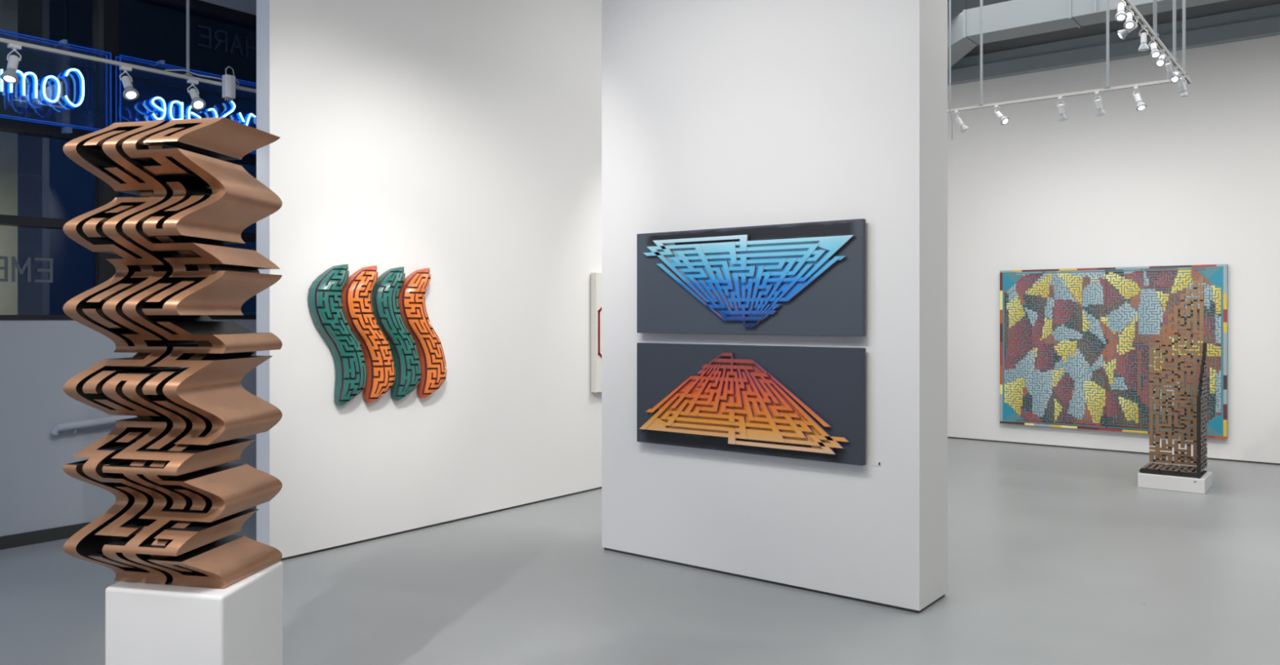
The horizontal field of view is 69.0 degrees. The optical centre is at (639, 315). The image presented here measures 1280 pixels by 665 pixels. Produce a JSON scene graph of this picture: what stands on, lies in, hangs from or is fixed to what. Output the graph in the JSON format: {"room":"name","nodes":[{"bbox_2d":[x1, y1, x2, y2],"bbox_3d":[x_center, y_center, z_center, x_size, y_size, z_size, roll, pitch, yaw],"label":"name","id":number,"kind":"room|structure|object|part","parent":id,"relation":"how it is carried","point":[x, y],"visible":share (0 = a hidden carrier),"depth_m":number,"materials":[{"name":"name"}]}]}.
{"room":"art gallery","nodes":[
{"label":"art gallery","id":0,"kind":"room"},
{"bbox_2d":[0,0,256,537],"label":"wall window","id":1,"kind":"structure","parent":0,"point":[37,357],"depth_m":6.78,"materials":[{"name":"glass"}]},
{"bbox_2d":[0,521,92,550],"bbox_3d":[-5.028,1.556,5.487,0.018,0.088,10.450,0,0,38],"label":"baseboard","id":2,"kind":"structure","parent":1,"relation":"attached to","point":[11,541],"depth_m":6.53,"materials":[{"name":"grey rubber"}]},
{"bbox_2d":[16,68,84,107],"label":"sign","id":3,"kind":"object","parent":1,"relation":"attached to","point":[22,76],"depth_m":6.41,"materials":[{"name":"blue glass"}]},
{"bbox_2d":[2,129,98,208],"bbox_3d":[-4.945,-0.980,5.723,0.008,0.590,3.014,0,0,38],"label":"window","id":4,"kind":"structure","parent":1,"relation":"attached to","point":[2,130],"depth_m":6.91,"materials":[{"name":"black glass"}]},
{"bbox_2d":[0,114,101,133],"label":"sign","id":5,"kind":"object","parent":1,"relation":"attached to","point":[66,129],"depth_m":6.56,"materials":[{"name":"blue glass"}]},
{"bbox_2d":[0,29,111,60],"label":"sign","id":6,"kind":"object","parent":1,"relation":"attached to","point":[62,42],"depth_m":6.53,"materials":[{"name":"blue glass"}]},
{"bbox_3d":[-3.145,0.717,7.825,0.112,0.270,3.230,0,0,38],"label":"handrail","id":7,"kind":"part","parent":1,"relation":"part of","materials":[{"name":"grey metal"}]},
{"bbox_2d":[97,0,98,128],"bbox_3d":[-4.945,-1.897,5.723,0.008,1.065,3.014,0,0,38],"label":"window","id":8,"kind":"structure","parent":1,"relation":"attached to","point":[98,1],"depth_m":6.91,"materials":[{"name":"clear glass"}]},
{"bbox_2d":[106,63,111,127],"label":"sign","id":9,"kind":"object","parent":1,"relation":"attached to","point":[106,64],"depth_m":6.81,"materials":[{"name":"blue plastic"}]},
{"bbox_2d":[115,65,120,122],"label":"sign","id":10,"kind":"object","parent":1,"relation":"attached to","point":[115,65],"depth_m":6.86,"materials":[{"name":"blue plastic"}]},
{"bbox_2d":[115,54,222,78],"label":"sign","id":11,"kind":"object","parent":1,"relation":"attached to","point":[161,63],"depth_m":7.07,"materials":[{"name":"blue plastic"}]},
{"bbox_2d":[149,96,200,120],"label":"sign","id":12,"kind":"object","parent":1,"relation":"attached to","point":[188,113],"depth_m":7.05,"materials":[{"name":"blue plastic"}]},
{"bbox_2d":[205,100,235,117],"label":"sign","id":13,"kind":"object","parent":1,"relation":"attached to","point":[233,105],"depth_m":7.39,"materials":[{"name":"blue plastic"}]},
{"bbox_2d":[235,78,256,85],"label":"sign","id":14,"kind":"object","parent":1,"relation":"attached to","point":[236,78],"depth_m":7.62,"materials":[{"name":"glass"}]},
{"bbox_2d":[235,112,255,125],"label":"sign","id":15,"kind":"object","parent":1,"relation":"attached to","point":[249,115],"depth_m":7.52,"materials":[{"name":"blue glass"}]},
{"bbox_2d":[256,0,601,560],"bbox_3d":[0.254,-1.050,9.481,0.160,5.300,8.750,0,0,38],"label":"wall","id":16,"kind":"structure","parent":0,"point":[460,140],"depth_m":7.08,"materials":[{"name":"white paint"}]},
{"bbox_2d":[307,264,368,405],"bbox_3d":[-2.029,0.135,6.325,0.131,0.965,0.436,0,0,38],"label":"relief","id":17,"kind":"object","parent":16,"relation":"attached to","point":[325,295],"visible":1,"depth_m":6.29,"materials":[{"name":"teal"}]},
{"bbox_2d":[342,265,395,403],"bbox_3d":[-1.884,0.135,6.510,0.131,0.965,0.436,0,0,38],"label":"relief","id":18,"kind":"object","parent":16,"relation":"attached to","point":[357,308],"visible":0.98,"depth_m":6.47,"materials":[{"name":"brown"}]},
{"bbox_2d":[371,266,422,400],"bbox_3d":[-1.740,0.135,6.695,0.131,0.965,0.436,0,0,38],"label":"relief","id":19,"kind":"object","parent":16,"relation":"attached to","point":[386,292],"visible":0.94,"depth_m":6.66,"materials":[{"name":"teal"}]},
{"bbox_2d":[397,268,446,398],"bbox_3d":[-1.595,0.135,6.880,0.131,0.965,0.436,0,0,38],"label":"relief","id":20,"kind":"object","parent":16,"relation":"attached to","point":[411,297],"visible":0.95,"depth_m":6.84,"materials":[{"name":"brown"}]},
{"bbox_2d":[591,272,601,392],"bbox_3d":[-0.001,0.159,8.950,0.073,1.084,1.350,0,0,38],"label":"canvas","id":21,"kind":"object","parent":16,"relation":"attached to","point":[596,277],"visible":0.02,"depth_m":8.42,"materials":[{"name":"white"}]},
{"bbox_2d":[0,438,1279,664],"bbox_3d":[2.346,1.700,3.243,14.700,0.200,16.400,0,0,38],"label":"floor","id":22,"kind":"structure","parent":0,"point":[1057,556],"depth_m":5.32,"materials":[{"name":"grey paint"}]},
{"bbox_2d":[105,561,283,664],"bbox_3d":[-1.526,1.247,3.222,0.512,0.706,0.430,0,0,13],"label":"plinth","id":23,"kind":"object","parent":22,"relation":"on","point":[241,623],"visible":0.73,"depth_m":3.03,"materials":[{"name":"white paint"}]},
{"bbox_2d":[62,116,282,589],"bbox_3d":[-1.575,0.124,3.188,0.498,1.538,0.509,0,0,13],"label":"bronze sculpture","id":24,"kind":"object","parent":23,"relation":"on","point":[174,515],"visible":1,"depth_m":3.05,"materials":[{"name":"brown metal"}]},
{"bbox_2d":[1137,471,1212,494],"bbox_3d":[4.977,1.534,8.668,0.537,0.133,0.512,0,0,38],"label":"plinth","id":25,"kind":"object","parent":22,"relation":"on","point":[1156,482],"visible":0.86,"depth_m":8.46,"materials":[{"name":"white paint"}]},
{"bbox_2d":[1139,276,1207,479],"bbox_3d":[4.968,0.553,8.671,0.494,1.828,0.466,0,0,38],"label":"sculpture","id":26,"kind":"object","parent":25,"relation":"on","point":[1199,422],"visible":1,"depth_m":8.79,"materials":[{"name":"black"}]},
{"bbox_3d":[4.970,1.461,8.678,0.480,0.012,0.435,0,0,38],"label":"plate","id":27,"kind":"part","parent":26,"relation":"part of","materials":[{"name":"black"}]},
{"bbox_2d":[601,0,947,613],"bbox_3d":[0.746,-0.375,5.828,2.225,3.950,0.422,0,0,38],"label":"wall partition","id":28,"kind":"structure","parent":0,"point":[716,113],"depth_m":5.45,"materials":[{"name":"white paint"}]},
{"bbox_2d":[636,342,866,466],"bbox_3d":[0.612,0.504,5.606,1.576,0.645,0.095,0,0,38],"label":"relief","id":29,"kind":"object","parent":28,"relation":"attached to","point":[808,403],"visible":1,"depth_m":5.50,"materials":[{"name":"wood"}]},
{"bbox_3d":[0.572,0.518,5.608,1.336,0.485,0.004,0,0,38],"label":"ground plate","id":30,"kind":"part","parent":29,"relation":"part of","materials":[{"name":"orange paint"}]},
{"bbox_2d":[636,218,866,336],"bbox_3d":[0.612,-0.205,5.606,1.576,0.645,0.095,0,0,38],"label":"relief","id":31,"kind":"object","parent":28,"relation":"attached to","point":[809,278],"visible":1,"depth_m":5.50,"materials":[{"name":"wood"}]},
{"bbox_3d":[0.624,-0.219,5.567,1.336,0.485,0.004,0,0,38],"label":"ground plate","id":32,"kind":"part","parent":31,"relation":"part of","materials":[{"name":"blue paint"}]},
{"bbox_2d":[872,460,881,466],"bbox_3d":[1.302,0.815,5.123,0.050,0.030,0.004,0,0,38],"label":"wall label","id":33,"kind":"object","parent":28,"relation":"attached to","point":[875,463],"visible":1,"depth_m":5.12,"materials":[{"name":"white paint"}]},
{"bbox_2d":[947,3,1279,70],"bbox_3d":[7.959,-3.220,9.009,12.560,0.130,0.200,0,0,38],"label":"ceiling beam","id":34,"kind":"structure","parent":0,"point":[1271,11],"depth_m":10.80,"materials":[{"name":"grey paint"}]},
{"bbox_2d":[947,35,1279,465],"bbox_3d":[8.005,-0.690,9.069,12.560,4.580,0.150,0,0,38],"label":"wall","id":35,"kind":"structure","parent":0,"point":[1193,179],"depth_m":10.86,"materials":[{"name":"white paint"}]},
{"bbox_2d":[1000,264,1227,439],"bbox_3d":[5.457,0.400,10.908,2.411,1.905,0.067,0,0,38],"label":"painting","id":36,"kind":"object","parent":35,"relation":"attached to","point":[1074,343],"visible":0.84,"depth_m":10.93,"materials":[{"name":"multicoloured paint"}]},
{"bbox_2d":[947,15,1279,85],"bbox_3d":[7.947,-3.062,8.994,12.560,0.165,0.240,0,0,38],"label":"ceiling beam","id":37,"kind":"structure","parent":35,"relation":"attached to","point":[1266,27],"depth_m":10.79,"materials":[{"name":"grey paint"}]},
{"bbox_2d":[963,0,1279,57],"bbox_3d":[7.975,-3.498,9.029,12.560,0.405,0.150,0,0,38],"label":"ceiling beam","id":38,"kind":"structure","parent":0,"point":[1228,6],"depth_m":10.88,"materials":[{"name":"grey paint"}]},
{"bbox_3d":[2.267,-3.750,3.305,14.900,0.100,16.400,0,0,38],"label":"ceiling","id":39,"kind":"structure","parent":0,"visible":0},
{"bbox_2d":[0,0,256,93],"bbox_3d":[-2.824,-2.660,6.778,0.040,2.079,5.200,0,0,38],"label":"track","id":40,"kind":"object","parent":39,"relation":"hanging from","point":[187,76],"visible":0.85,"depth_m":6.23,"materials":[{"name":"white metal"}]},
{"bbox_2d":[0,43,21,83],"bbox_3d":[-3.748,-1.503,5.552,0.094,0.239,0.136,0,0,-21],"label":"track spotlight","id":41,"kind":"object","parent":40,"relation":"hanging from","point":[10,75],"visible":1,"depth_m":5.55,"materials":[{"name":"white metal"}]},
{"bbox_3d":[-3.740,-1.427,5.530,0.090,0.087,0.091,0,0,38],"label":"bulb","id":42,"kind":"part","parent":41,"relation":"part of","materials":[{"name":"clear glass"}]},
{"bbox_3d":[-2.824,-1.633,6.778,0.028,0.022,5.200,0,0,38],"label":"rail","id":43,"kind":"part","parent":40,"relation":"part of","materials":[{"name":"white metal"}]},
{"bbox_2d":[119,65,138,100],"bbox_3d":[-3.320,-1.508,6.048,0.153,0.228,0.094,0,0,38],"label":"track spotlight","id":44,"kind":"object","parent":40,"relation":"hanging from","point":[130,93],"visible":1,"depth_m":6.04,"materials":[{"name":"white metal"}]},
{"bbox_3d":[-3.292,-1.441,6.026,0.088,0.092,0.089,0,0,-2],"label":"bulb","id":45,"kind":"part","parent":44,"relation":"part of","materials":[{"name":"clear glass"}]},
{"bbox_3d":[-3.110,-2.671,6.413,0.040,2.058,0.040,0,0,38],"label":"suspension rod","id":46,"kind":"part","parent":40,"relation":"part of","materials":[{"name":"grey metal"}]},
{"bbox_2d":[186,79,205,110],"bbox_3d":[-3.047,-1.512,6.389,0.160,0.220,0.100,0,0,38],"label":"track spotlight","id":47,"kind":"object","parent":40,"relation":"hanging from","point":[197,104],"visible":1,"depth_m":6.38,"materials":[{"name":"white metal"}]},
{"bbox_3d":[-3.017,-1.449,6.362,0.090,0.093,0.089,0,0,4],"label":"bulb","id":48,"kind":"part","parent":47,"relation":"part of","materials":[{"name":"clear glass"}]},
{"bbox_2d":[222,66,239,102],"bbox_3d":[-2.892,-1.635,6.602,0.060,0.251,0.113,0,0,38],"label":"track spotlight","id":49,"kind":"object","parent":40,"relation":"attached to","point":[228,81],"visible":1,"depth_m":6.56,"materials":[{"name":"white metal"}]},
{"bbox_2d":[947,0,1180,112],"bbox_3d":[2.952,-2.749,8.101,3.070,1.901,0.040,0,0,38],"label":"track","id":50,"kind":"object","parent":39,"relation":"hanging from","point":[1108,87],"visible":0.74,"depth_m":7.65,"materials":[{"name":"white metal"}]},
{"bbox_2d":[949,0,952,139],"bbox_3d":[2.731,-2.430,8.185,0.034,1.780,0.016,0,0,38],"label":"hanging wire","id":51,"kind":"object","parent":50,"relation":"hanging from","point":[949,0],"visible":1,"depth_m":8.18,"materials":[{"name":"grey metal"}]},
{"bbox_2d":[954,110,968,133],"bbox_3d":[2.837,-1.704,8.219,0.121,0.192,0.077,0,0,16],"label":"track spotlight","id":52,"kind":"object","parent":50,"relation":"hanging from","point":[963,127],"visible":1,"depth_m":8.20,"materials":[{"name":"white metal"}]},
{"bbox_3d":[2.862,-1.645,8.212,0.072,0.074,0.075,0,0,38],"label":"bulb","id":53,"kind":"part","parent":52,"relation":"part of","materials":[{"name":"white glass"}]},
{"bbox_3d":[2.964,-2.760,8.092,0.040,1.880,0.040,0,0,38],"label":"suspension rod","id":54,"kind":"part","parent":50,"relation":"part of","materials":[{"name":"grey metal"}]},
{"bbox_2d":[994,105,1008,124],"bbox_3d":[3.085,-1.710,7.963,0.076,0.180,0.142,0,0,-27],"label":"track spotlight","id":55,"kind":"object","parent":50,"relation":"hanging from","point":[1004,120],"visible":1,"depth_m":7.95,"materials":[{"name":"white metal"}]},
{"bbox_3d":[3.099,-1.659,7.929,0.076,0.076,0.073,0,0,38],"label":"bulb","id":56,"kind":"part","parent":55,"relation":"part of","materials":[{"name":"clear glass"}]},
{"bbox_2d":[1057,96,1067,121],"bbox_3d":[3.495,-1.702,7.716,0.077,0.195,0.116,0,0,38],"label":"track spotlight","id":57,"kind":"object","parent":50,"relation":"hanging from","point":[1062,117],"visible":1,"depth_m":7.70,"materials":[{"name":"white metal"}]},
{"bbox_3d":[3.508,-1.641,7.734,0.077,0.072,0.073,0,0,38],"label":"bulb","id":58,"kind":"part","parent":57,"relation":"part of","materials":[{"name":"white glass"}]},
{"bbox_3d":[2.952,-1.811,8.101,3.070,0.022,0.028,0,0,38],"label":"rail","id":59,"kind":"part","parent":50,"relation":"part of","materials":[{"name":"white metal"}]},
{"bbox_2d":[1093,91,1106,116],"bbox_3d":[3.722,-1.703,7.539,0.083,0.195,0.115,0,0,38],"label":"track spotlight","id":60,"kind":"object","parent":50,"relation":"hanging from","point":[1100,112],"visible":1,"depth_m":7.52,"materials":[{"name":"white metal"}]},
{"bbox_3d":[3.738,-1.641,7.554,0.076,0.072,0.072,0,0,38],"label":"bulb","id":61,"kind":"part","parent":60,"relation":"part of","materials":[{"name":"white glass"}]},
{"bbox_3d":[3.752,-2.760,7.476,0.040,1.880,0.040,0,0,38],"label":"suspension rod","id":62,"kind":"part","parent":50,"relation":"part of","materials":[{"name":"grey metal"}]},
{"bbox_2d":[1133,85,1146,111],"bbox_3d":[3.917,-1.703,7.315,0.076,0.195,0.117,0,0,-17],"label":"track spotlight","id":63,"kind":"object","parent":50,"relation":"hanging from","point":[1140,105],"visible":1,"depth_m":7.31,"materials":[{"name":"white metal"}]},
{"bbox_3d":[3.924,-1.642,7.293,0.074,0.072,0.074,0,0,38],"label":"bulb","id":64,"kind":"part","parent":63,"relation":"part of","materials":[{"name":"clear glass"}]},
{"bbox_2d":[947,0,1227,69],"bbox_3d":[7.145,-3.395,8.447,10.150,0.610,1.388,0,0,38],"label":"duct","id":65,"kind":"object","parent":39,"relation":"hanging from","point":[1002,20],"visible":0.77,"depth_m":10.04,"materials":[{"name":"white metal"}]},
{"bbox_3d":[4.655,-3.395,9.524,0.014,0.610,0.016,0,0,38],"label":"hanger rod","id":66,"kind":"part","parent":65,"relation":"part of","materials":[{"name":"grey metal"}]},
{"bbox_2d":[1122,0,1191,84],"bbox_3d":[2.167,-2.749,4.557,0.040,1.901,6.850,0,0,38],"label":"track","id":67,"kind":"object","parent":39,"relation":"hanging from","point":[1141,20],"visible":0.82,"depth_m":6.68,"materials":[{"name":"white metal"}]},
{"bbox_2d":[1115,0,1127,21],"bbox_3d":[2.696,-1.723,5.220,0.066,0.155,0.100,0,0,38],"label":"track spotlight","id":68,"kind":"object","parent":67,"relation":"hanging from","point":[1121,15],"visible":1,"depth_m":5.21,"materials":[{"name":"white metal"}]},
{"bbox_3d":[2.685,-1.675,5.202,0.061,0.060,0.060,0,0,38],"label":"bulb","id":69,"kind":"part","parent":68,"relation":"part of","materials":[{"name":"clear glass"}]},
{"bbox_2d":[1117,14,1139,39],"bbox_3d":[2.947,-1.734,5.626,0.118,0.131,0.062,0,0,29],"label":"track spotlight","id":70,"kind":"object","parent":67,"relation":"hanging from","point":[1122,33],"visible":0.9,"depth_m":5.62,"materials":[{"name":"white metal"}]},
{"bbox_3d":[2.920,-1.699,5.639,0.060,0.060,0.061,0,0,38],"label":"bulb","id":71,"kind":"part","parent":70,"relation":"part of","materials":[{"name":"white glass"}]},
{"bbox_2d":[1123,4,1135,29],"bbox_3d":[2.833,-1.724,5.391,0.062,0.151,0.110,0,0,29],"label":"track spotlight","id":72,"kind":"object","parent":67,"relation":"hanging from","point":[1130,24],"visible":0.94,"depth_m":5.38,"materials":[{"name":"white metal"}]},
{"bbox_3d":[2.821,-1.680,5.369,0.061,0.061,0.061,0,0,38],"label":"bulb","id":73,"kind":"part","parent":72,"relation":"part of","materials":[{"name":"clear glass"}]},
{"bbox_2d":[1137,23,1149,51],"bbox_3d":[3.126,-1.721,5.783,0.061,0.158,0.061,0,0,38],"label":"track spotlight","id":74,"kind":"object","parent":67,"relation":"hanging from","point":[1144,46],"visible":1,"depth_m":5.77,"materials":[{"name":"white metal"}]},
{"bbox_3d":[3.126,-1.667,5.783,0.061,0.047,0.061,0,0,38],"label":"bulb","id":75,"kind":"part","parent":74,"relation":"part of","materials":[{"name":"white glass"}]},
{"bbox_2d":[1148,35,1160,58],"bbox_3d":[3.309,-1.724,5.994,0.061,0.151,0.111,0,0,16],"label":"track spotlight","id":76,"kind":"object","parent":67,"relation":"hanging from","point":[1155,53],"visible":1,"depth_m":5.98,"materials":[{"name":"white metal"}]},
{"bbox_3d":[3.303,-1.679,5.968,0.060,0.061,0.060,0,0,38],"label":"bulb","id":77,"kind":"part","parent":76,"relation":"part of","materials":[{"name":"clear glass"}]},
{"bbox_3d":[3.365,-2.760,6.088,0.040,1.880,0.040,0,0,38],"label":"suspension rod","id":78,"kind":"part","parent":67,"relation":"part of","materials":[{"name":"grey metal"}]},
{"bbox_2d":[1155,48,1166,66],"bbox_3d":[3.509,-1.732,6.274,0.062,0.137,0.123,0,0,38],"label":"track spotlight","id":79,"kind":"object","parent":67,"relation":"hanging from","point":[1160,62],"visible":0.98,"depth_m":6.25,"materials":[{"name":"white metal"}]},
{"bbox_3d":[3.490,-1.694,6.249,0.062,0.061,0.061,0,0,38],"label":"bulb","id":80,"kind":"part","parent":79,"relation":"part of","materials":[{"name":"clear glass"}]},
{"bbox_2d":[1164,55,1176,79],"bbox_3d":[3.699,-1.724,6.502,0.066,0.151,0.108,0,0,38],"label":"track spotlight","id":81,"kind":"object","parent":67,"relation":"hanging from","point":[1171,74],"visible":0.94,"depth_m":6.49,"materials":[{"name":"white metal"}]},
{"bbox_3d":[3.717,-1.679,6.522,0.059,0.061,0.058,0,0,3],"label":"bulb","id":82,"kind":"part","parent":81,"relation":"part of","materials":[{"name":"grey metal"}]},
{"bbox_2d":[1169,66,1179,83],"bbox_3d":[3.861,-1.733,6.715,0.062,0.134,0.124,0,0,38],"label":"track spotlight","id":83,"kind":"object","parent":67,"relation":"hanging from","point":[1176,78],"visible":0.74,"depth_m":6.69,"materials":[{"name":"white metal"}]},
{"bbox_3d":[3.841,-1.696,6.689,0.062,0.060,0.060,0,0,38],"label":"bulb","id":84,"kind":"part","parent":83,"relation":"part of","materials":[{"name":"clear glass"}]},
{"bbox_3d":[3.839,-2.760,6.695,0.040,1.880,0.040,0,0,38],"label":"suspension rod","id":85,"kind":"part","parent":67,"relation":"part of","materials":[{"name":"grey metal"}]},
{"bbox_2d":[1177,71,1187,93],"bbox_3d":[4.019,-1.723,6.911,0.066,0.155,0.100,0,0,38],"label":"track spotlight","id":86,"kind":"object","parent":67,"relation":"hanging from","point":[1182,89],"visible":0.9,"depth_m":6.90,"materials":[{"name":"white metal"}]},
{"bbox_3d":[4.033,-1.675,6.926,0.062,0.060,0.059,0,0,38],"label":"bulb","id":87,"kind":"part","parent":86,"relation":"part of","materials":[{"name":"white glass"}]},
{"bbox_2d":[1179,75,1188,97],"bbox_3d":[4.097,-1.721,7.017,0.061,0.158,0.062,0,0,38],"label":"track spotlight","id":88,"kind":"object","parent":67,"relation":"hanging from","point":[1184,94],"visible":0.54,"depth_m":7.00,"materials":[{"name":"white metal"}]},
{"bbox_3d":[4.097,-1.667,7.017,0.061,0.049,0.061,0,0,38],"label":"bulb","id":89,"kind":"part","parent":88,"relation":"part of","materials":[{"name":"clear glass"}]},
{"bbox_3d":[4.111,-2.760,7.042,0.040,1.880,0.040,0,0,38],"label":"suspension rod","id":90,"kind":"part","parent":67,"relation":"part of","materials":[{"name":"grey metal"}]},
{"bbox_3d":[-4.945,-0.311,5.723,0.008,0.622,3.014,0,0,38],"label":"window","id":91,"kind":"structure","parent":0,"visible":0},
{"bbox_2d":[0,256,53,283],"bbox_3d":[-4.492,-0.317,6.288,0.004,0.183,0.954,0,0,38],"label":"sign","id":92,"kind":"object","parent":91,"relation":"attached to","point":[14,263],"depth_m":6.53,"materials":[{"name":"grey plastic"}]},
{"bbox_3d":[-3.020,-1.897,8.185,0.008,1.065,3.026,0,0,38],"label":"window","id":93,"kind":"structure","parent":0,"visible":0},
{"bbox_2d":[197,24,256,57],"bbox_3d":[-3.351,-2.251,7.747,0.004,0.178,0.660,0,0,38],"label":"sign","id":94,"kind":"object","parent":93,"relation":"attached to","point":[236,37],"depth_m":7.66,"materials":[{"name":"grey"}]},
{"label":"outside","id":95,"kind":"structure","parent":0,"visible":0},
{"bbox_3d":[-10.174,1.670,17.477,22.440,0.100,65.000,0,0,38],"label":"floor","id":96,"kind":"structure","parent":95,"visible":0},
{"bbox_2d":[0,0,17,315],"bbox_3d":[-5.232,-1.075,6.865,0.500,5.450,0.970,0,0,38],"label":"window","id":97,"kind":"structure","parent":96,"relation":"on","point":[8,8],"depth_m":7.04,"materials":[{"name":"black glass"}]},
{"bbox_2d":[17,34,256,315],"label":"window","id":98,"kind":"structure","parent":96,"relation":"on","point":[51,184],"depth_m":17.24,"materials":[{"name":"glass"}]}
]}

